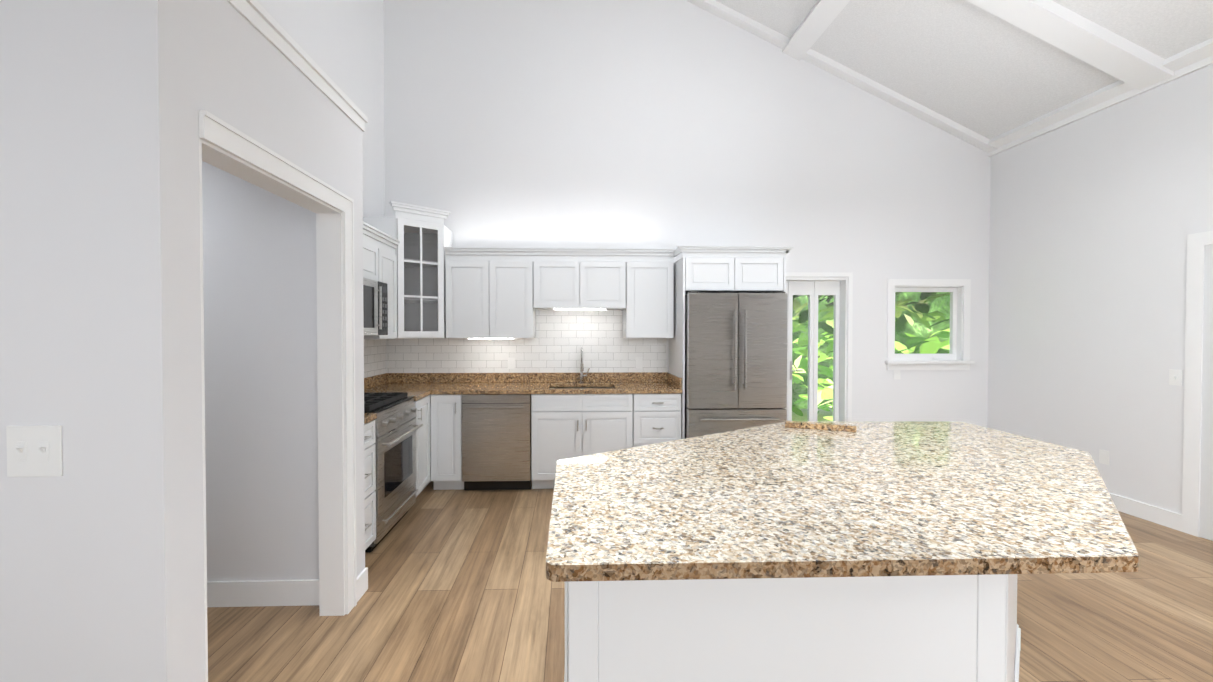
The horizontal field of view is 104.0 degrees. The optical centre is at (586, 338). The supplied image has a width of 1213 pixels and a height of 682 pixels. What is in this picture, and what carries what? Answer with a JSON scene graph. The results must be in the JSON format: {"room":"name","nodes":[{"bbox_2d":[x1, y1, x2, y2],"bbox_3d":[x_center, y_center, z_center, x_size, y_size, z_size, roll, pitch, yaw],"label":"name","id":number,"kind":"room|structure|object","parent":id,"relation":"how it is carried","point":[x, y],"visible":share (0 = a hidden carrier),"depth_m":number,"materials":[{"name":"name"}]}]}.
{"room":"kitchen","nodes":[
{"label":"kitchen","id":0,"kind":"room"},
{"bbox_2d":[0,0,371,681],"bbox_3d":[-3.145,-1.301,1.910,3.870,5.410,1.320,0,1,-2],"label":"wall","id":1,"kind":"structure","parent":0,"point":[102,560],"depth_m":1.34,"materials":[{"name":"white paint"}]},
{"bbox_2d":[6,425,62,476],"bbox_3d":[-1.537,0.313,1.314,0.146,0.142,0.019,0,1,-2],"label":"light switch","id":2,"kind":"object","parent":1,"relation":"attached to","point":[34,451],"visible":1,"depth_m":1.32,"materials":[{"name":"white plastic"}]},
{"bbox_2d":[207,579,318,606],"bbox_3d":[-3.196,1.332,2.429,3.699,0.130,0.014,0,1,-2],"label":"baseboard","id":3,"kind":"structure","parent":1,"relation":"attached to","point":[249,593],"depth_m":2.47,"materials":[{"name":"white wood"}]},
{"bbox_2d":[199,110,356,681],"bbox_3d":[-1.260,0.347,1.970,0.143,2.115,0.995,0,1,-2],"label":"door frame","id":4,"kind":"structure","parent":1,"relation":"attached to","point":[225,146],"depth_m":2.37,"materials":[{"name":"white wood"}]},
{"bbox_2d":[227,0,367,131],"bbox_3d":[-1.565,-1.173,1.946,0.752,0.083,1.334,0,1,-2],"label":"trim","id":5,"kind":"structure","parent":1,"relation":"attached to","point":[262,21],"depth_m":1.96,"materials":[{"name":"white wood"}]},
{"bbox_2d":[368,0,383,216],"bbox_3d":[-2.070,-1.328,3.684,0.150,5.410,2.160,0,1,-2],"label":"wall","id":6,"kind":"structure","parent":0,"point":[375,7],"depth_m":4.57,"materials":[{"name":"white paint"}]},
{"bbox_2d":[363,238,378,280],"bbox_3d":[-1.814,-0.581,3.538,0.346,0.280,0.426,0,1,-2],"label":"upper cabinet","id":7,"kind":"object","parent":6,"relation":"attached to","point":[370,249],"depth_m":3.62,"materials":[{"name":"white wood"}]},
{"bbox_2d":[363,277,387,335],"bbox_3d":[-1.754,-0.226,3.380,0.456,0.407,0.748,0,1,-2],"label":"over-the-range microwave","id":8,"kind":"object","parent":7,"relation":"attached to","point":[375,302],"visible":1,"depth_m":3.53,"materials":[{"name":"silver metal"}]},
{"bbox_2d":[364,339,387,377],"bbox_3d":[-1.989,0.170,3.684,0.006,0.388,2.160,0,1,-2],"label":"tile backsplash","id":9,"kind":"structure","parent":6,"relation":"attached to","point":[375,350],"depth_m":4.52,"materials":[{"name":"white tile"}]},
{"bbox_2d":[364,246,396,338],"bbox_3d":[-1.827,-0.362,3.955,0.346,0.730,0.392,0,1,-2],"label":"upper cabinet","id":10,"kind":"object","parent":6,"relation":"attached to","point":[387,258],"depth_m":4.00,"materials":[{"name":"white wood"}]},
{"bbox_2d":[384,0,987,427],"bbox_3d":[1.017,-1.585,4.937,6.400,5.888,0.160,0,1,-2],"label":"wall","id":11,"kind":"structure","parent":0,"point":[590,124],"depth_m":4.85,"materials":[{"name":"white paint"}]},
{"bbox_2d":[363,201,451,338],"bbox_3d":[-1.644,-0.599,4.442,0.742,1.190,0.687,0,1,-2],"label":"upper cabinet","id":12,"kind":"object","parent":11,"relation":"attached to","point":[422,235],"visible":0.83,"depth_m":4.42,"materials":[{"name":"painted wood"},{"name":"glass"}]},
{"bbox_2d":[445,258,494,337],"bbox_3d":[-1.098,-0.372,4.633,0.470,0.730,0.347,0,1,-2],"label":"upper cabinet","id":13,"kind":"object","parent":11,"relation":"attached to","point":[470,282],"depth_m":4.46,"materials":[{"name":"white wood"}]},
{"bbox_2d":[495,258,538,337],"bbox_3d":[-0.716,-0.372,4.645,0.526,0.730,0.347,0,1,-2],"label":"upper cabinet","id":14,"kind":"object","parent":11,"relation":"attached to","point":[499,292],"depth_m":4.48,"materials":[{"name":"white wood"}]},
{"bbox_2d":[468,338,512,338],"bbox_3d":[-0.922,0.001,4.570,0.420,0.011,0.040,0,1,-2],"label":"under-cabinet light","id":15,"kind":"object","parent":14,"relation":"attached to","point":[468,338],"depth_m":4.55,"materials":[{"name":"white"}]},
{"bbox_2d":[388,310,665,372],"bbox_3d":[-0.602,0.028,4.826,2.849,0.638,0.005,0,1,-2],"label":"tile backsplash","id":16,"kind":"structure","parent":11,"relation":"attached to","point":[559,341],"depth_m":4.83,"materials":[{"name":"white tile"}]},
{"bbox_2d":[508,358,514,368],"bbox_3d":[-0.764,0.251,4.817,0.070,0.114,0.006,0,1,-2],"label":"outlet","id":17,"kind":"object","parent":16,"relation":"attached to","point":[511,363],"visible":1,"depth_m":4.82,"materials":[{"name":"white plastic"}]},
{"bbox_2d":[636,357,641,368],"bbox_3d":[0.540,0.250,4.858,0.070,0.114,0.006,0,1,-2],"label":"outlet","id":18,"kind":"object","parent":16,"relation":"attached to","point":[638,362],"visible":1,"depth_m":4.86,"materials":[{"name":"white plastic"}]},
{"bbox_2d":[539,258,586,309],"bbox_3d":[-0.261,-0.514,4.657,0.492,0.446,0.347,0,1,-2],"label":"upper cabinet","id":19,"kind":"object","parent":11,"relation":"attached to","point":[562,281],"depth_m":4.49,"materials":[{"name":"white wood"}]},
{"bbox_2d":[587,258,626,309],"bbox_3d":[0.125,-0.515,4.669,0.492,0.446,0.347,0,1,-2],"label":"upper cabinet","id":20,"kind":"object","parent":11,"relation":"attached to","point":[606,277],"depth_m":4.50,"materials":[{"name":"white wood"}]},
{"bbox_2d":[554,309,605,309],"bbox_3d":[-0.062,-0.285,4.593,0.500,0.011,0.040,0,1,-2],"label":"under-cabinet light","id":21,"kind":"object","parent":20,"relation":"attached to","point":[554,309],"depth_m":4.57,"materials":[{"name":"white plastic"}]},
{"bbox_2d":[622,258,674,337],"bbox_3d":[0.573,-0.373,4.685,0.514,0.730,0.347,0,1,-2],"label":"upper cabinet","id":22,"kind":"object","parent":11,"relation":"attached to","point":[650,312],"depth_m":4.52,"materials":[{"name":"white wood"}]},
{"bbox_2d":[675,254,742,297],"bbox_3d":[1.125,-0.586,4.559,0.500,0.300,0.627,0,1,-2],"label":"upper cabinet","id":23,"kind":"object","parent":11,"relation":"attached to","point":[702,273],"depth_m":4.25,"materials":[{"name":"white wood"}]},
{"bbox_2d":[743,254,785,292],"bbox_3d":[1.518,-0.586,4.572,0.500,0.300,0.627,0,1,-2],"label":"upper cabinet","id":24,"kind":"object","parent":11,"relation":"attached to","point":[762,273],"depth_m":4.26,"materials":[{"name":"white wood"}]},
{"bbox_2d":[785,272,852,420],"bbox_3d":[2.276,0.336,4.997,0.970,2.045,0.167,0,1,-2],"label":"patio door","id":25,"kind":"structure","parent":11,"relation":"in","point":[812,286],"depth_m":5.02,"materials":[{"name":"white wood"}]},
{"bbox_2d":[894,370,900,378],"bbox_3d":[3.248,0.369,4.950,0.070,0.114,0.012,0,1,-2],"label":"light switch","id":26,"kind":"object","parent":11,"relation":"attached to","point":[896,374],"visible":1,"depth_m":4.95,"materials":[{"name":"white plastic"}]},
{"bbox_2d":[885,279,974,369],"bbox_3d":[3.576,-0.147,5.009,0.920,0.950,0.200,0,1,-2],"label":"window","id":27,"kind":"structure","parent":11,"relation":"in","point":[957,357],"depth_m":4.96,"materials":[{"name":"white wood"}]},
{"bbox_2d":[207,480,1212,681],"bbox_3d":[-0.326,1.442,1.069,9.750,0.050,8.080,0,1,-2],"label":"floor","id":28,"kind":"structure","parent":0,"point":[462,587],"depth_m":2.38,"materials":[{"name":"brown wood"}]},
{"bbox_2d":[364,420,375,549],"bbox_3d":[-1.650,0.954,2.826,0.627,0.874,0.387,0,1,-2],"label":"base cabinet","id":29,"kind":"object","parent":28,"relation":"on","point":[369,428],"depth_m":2.94,"materials":[{"name":"white wood"}]},
{"bbox_2d":[364,413,376,423],"bbox_3d":[-1.646,0.445,2.815,0.637,0.137,0.393,0,1,-2],"label":"countertop","id":30,"kind":"structure","parent":29,"relation":"on","point":[368,417],"depth_m":2.93,"materials":[{"name":"stone"}]},
{"bbox_2d":[364,392,422,552],"bbox_3d":[-1.627,0.906,3.401,0.697,0.952,0.748,0,1,-2],"label":"range","id":31,"kind":"object","parent":28,"relation":"on","point":[396,428],"visible":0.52,"depth_m":3.33,"materials":[{"name":"silver metal"}]},
{"bbox_2d":[414,395,435,496],"bbox_3d":[-1.657,0.936,3.991,0.686,0.874,0.401,0,1,-2],"label":"base cabinet","id":32,"kind":"object","parent":28,"relation":"on","point":[426,406],"depth_m":4.08,"materials":[{"name":"white wood"}]},
{"bbox_2d":[364,376,435,400],"bbox_3d":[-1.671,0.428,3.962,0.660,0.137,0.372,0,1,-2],"label":"countertop","id":33,"kind":"structure","parent":32,"relation":"on","point":[418,386],"depth_m":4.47,"materials":[{"name":"stone"}]},
{"bbox_2d":[375,372,681,394],"bbox_3d":[-0.582,0.420,4.508,2.869,0.137,0.652,0,1,-2],"label":"countertop","id":34,"kind":"structure","parent":32,"relation":"on","point":[621,382],"depth_m":4.73,"materials":[{"name":"stone"}]},
{"bbox_2d":[550,347,612,388],"bbox_3d":[-0.041,0.387,4.567,0.616,0.604,0.483,0,1,-2],"label":"sink faucet","id":35,"kind":"object","parent":34,"relation":"in","point":[581,377],"visible":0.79,"depth_m":4.72,"materials":[{"name":"silver metal"}]},
{"bbox_2d":[436,394,463,489],"bbox_3d":[-1.256,0.929,4.478,0.286,0.874,0.687,0,1,-2],"label":"base cabinet","id":36,"kind":"object","parent":28,"relation":"on","point":[448,407],"depth_m":4.20,"materials":[{"name":"white wood"}]},
{"bbox_2d":[462,394,530,489],"bbox_3d":[-0.808,0.930,4.472,0.602,0.872,0.651,0,1,-2],"label":"dishwasher","id":37,"kind":"object","parent":28,"relation":"on","point":[496,441],"visible":0.96,"depth_m":4.20,"materials":[{"name":"silver metal"}]},
{"bbox_2d":[616,394,680,449],"bbox_3d":[0.597,0.928,4.566,0.500,0.874,0.627,0,1,-2],"label":"base cabinet","id":38,"kind":"object","parent":28,"relation":"on","point":[641,419],"depth_m":4.25,"materials":[{"name":"white wood"}]},
{"bbox_2d":[685,291,787,438],"bbox_3d":[1.324,0.473,4.492,0.875,1.785,0.772,0,1,-2],"label":"refrigerator","id":39,"kind":"object","parent":28,"relation":"on","point":[735,361],"visible":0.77,"depth_m":4.16,"materials":[{"name":"silver metal"}]},
{"bbox_2d":[564,574,1020,681],"bbox_3d":[0.947,0.967,1.917,2.068,0.874,1.593,0,1,-2],"label":"kitchen island","id":40,"kind":"object","parent":28,"relation":"on","point":[950,628],"visible":0.38,"depth_m":1.11,"materials":[{"name":"white wood"}]},
{"bbox_2d":[546,421,1138,581],"bbox_3d":[1.037,0.509,1.913,2.309,0.037,1.650,0,1,-2],"label":"island countertop","id":41,"kind":"structure","parent":40,"relation":"on","point":[887,498],"depth_m":1.39,"materials":[{"name":"stone"}]},
{"bbox_2d":[785,421,855,431],"bbox_3d":[1.241,0.466,2.525,0.341,0.029,0.052,0,1,20],"label":"granite","id":42,"kind":"object","parent":41,"relation":"on","point":[820,426],"visible":1,"depth_m":2.50,"materials":[{"name":"beige stone"}]},
{"bbox_2d":[716,0,1212,138],"bbox_3d":[-0.350,-3.200,0.953,9.700,2.680,7.990,0,1,-2],"label":"ceiling","id":43,"kind":"structure","parent":0,"point":[976,69],"depth_m":4.09,"materials":[{"name":"white paint"}]},
{"bbox_2d":[686,0,1212,156],"bbox_3d":[1.706,-3.132,1.018,5.283,2.578,7.668,0,1,-2],"label":"ceiling beams","id":44,"kind":"structure","parent":43,"relation":"attached to","point":[1134,69],"depth_m":3.72,"materials":[{"name":"white wood"}]},
{"bbox_2d":[988,64,1212,540],"bbox_3d":[4.415,-0.352,1.220,0.160,3.533,7.840,0,1,-2],"label":"wall","id":45,"kind":"structure","parent":0,"point":[1091,218],"depth_m":3.88,"materials":[{"name":"white paint"}]},
{"bbox_2d":[1109,493,1181,531],"bbox_3d":[4.245,1.310,4.196,0.014,0.120,1.609,0,1,-2],"label":"baseboard","id":46,"kind":"structure","parent":45,"relation":"attached to","point":[1164,517],"depth_m":3.59,"materials":[{"name":"white wood"}]},
{"bbox_2d":[1169,369,1181,385],"bbox_3d":[4.269,0.281,3.437,0.014,0.114,0.070,0,1,-2],"label":"light switch","id":47,"kind":"object","parent":45,"relation":"attached to","point":[1175,377],"visible":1,"depth_m":3.44,"materials":[{"name":"white plastic"}]},
{"bbox_2d":[1182,231,1212,540],"bbox_3d":[4.286,0.330,2.842,0.015,2.120,1.070,0,1,-2],"label":"door frame","id":48,"kind":"structure","parent":45,"relation":"attached to","point":[1197,486],"depth_m":3.30,"materials":[{"name":"white wood"}]},
{"label":"outside","id":49,"kind":"structure","parent":0,"visible":0},
{"bbox_2d":[792,409,832,420],"bbox_3d":[2.912,1.382,7.078,12.000,0.050,3.710,0,1,-2],"label":"ground","id":50,"kind":"structure","parent":49,"point":[819,415],"depth_m":8.26,"materials":[{"name":"green plant"}]},
{"bbox_2d":[792,292,949,420],"bbox_3d":[3.167,-0.525,7.099,5.860,3.777,2.894,0,1,-2],"label":"foliage","id":51,"kind":"object","parent":50,"relation":"on","point":[916,339],"depth_m":6.98,"materials":[{"name":"green plant"}]},
{"bbox_2d":[792,292,949,408],"bbox_3d":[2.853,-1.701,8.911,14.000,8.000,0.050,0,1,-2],"label":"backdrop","id":52,"kind":"structure","parent":49,"point":[916,326],"depth_m":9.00,"materials":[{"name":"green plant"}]}
]}

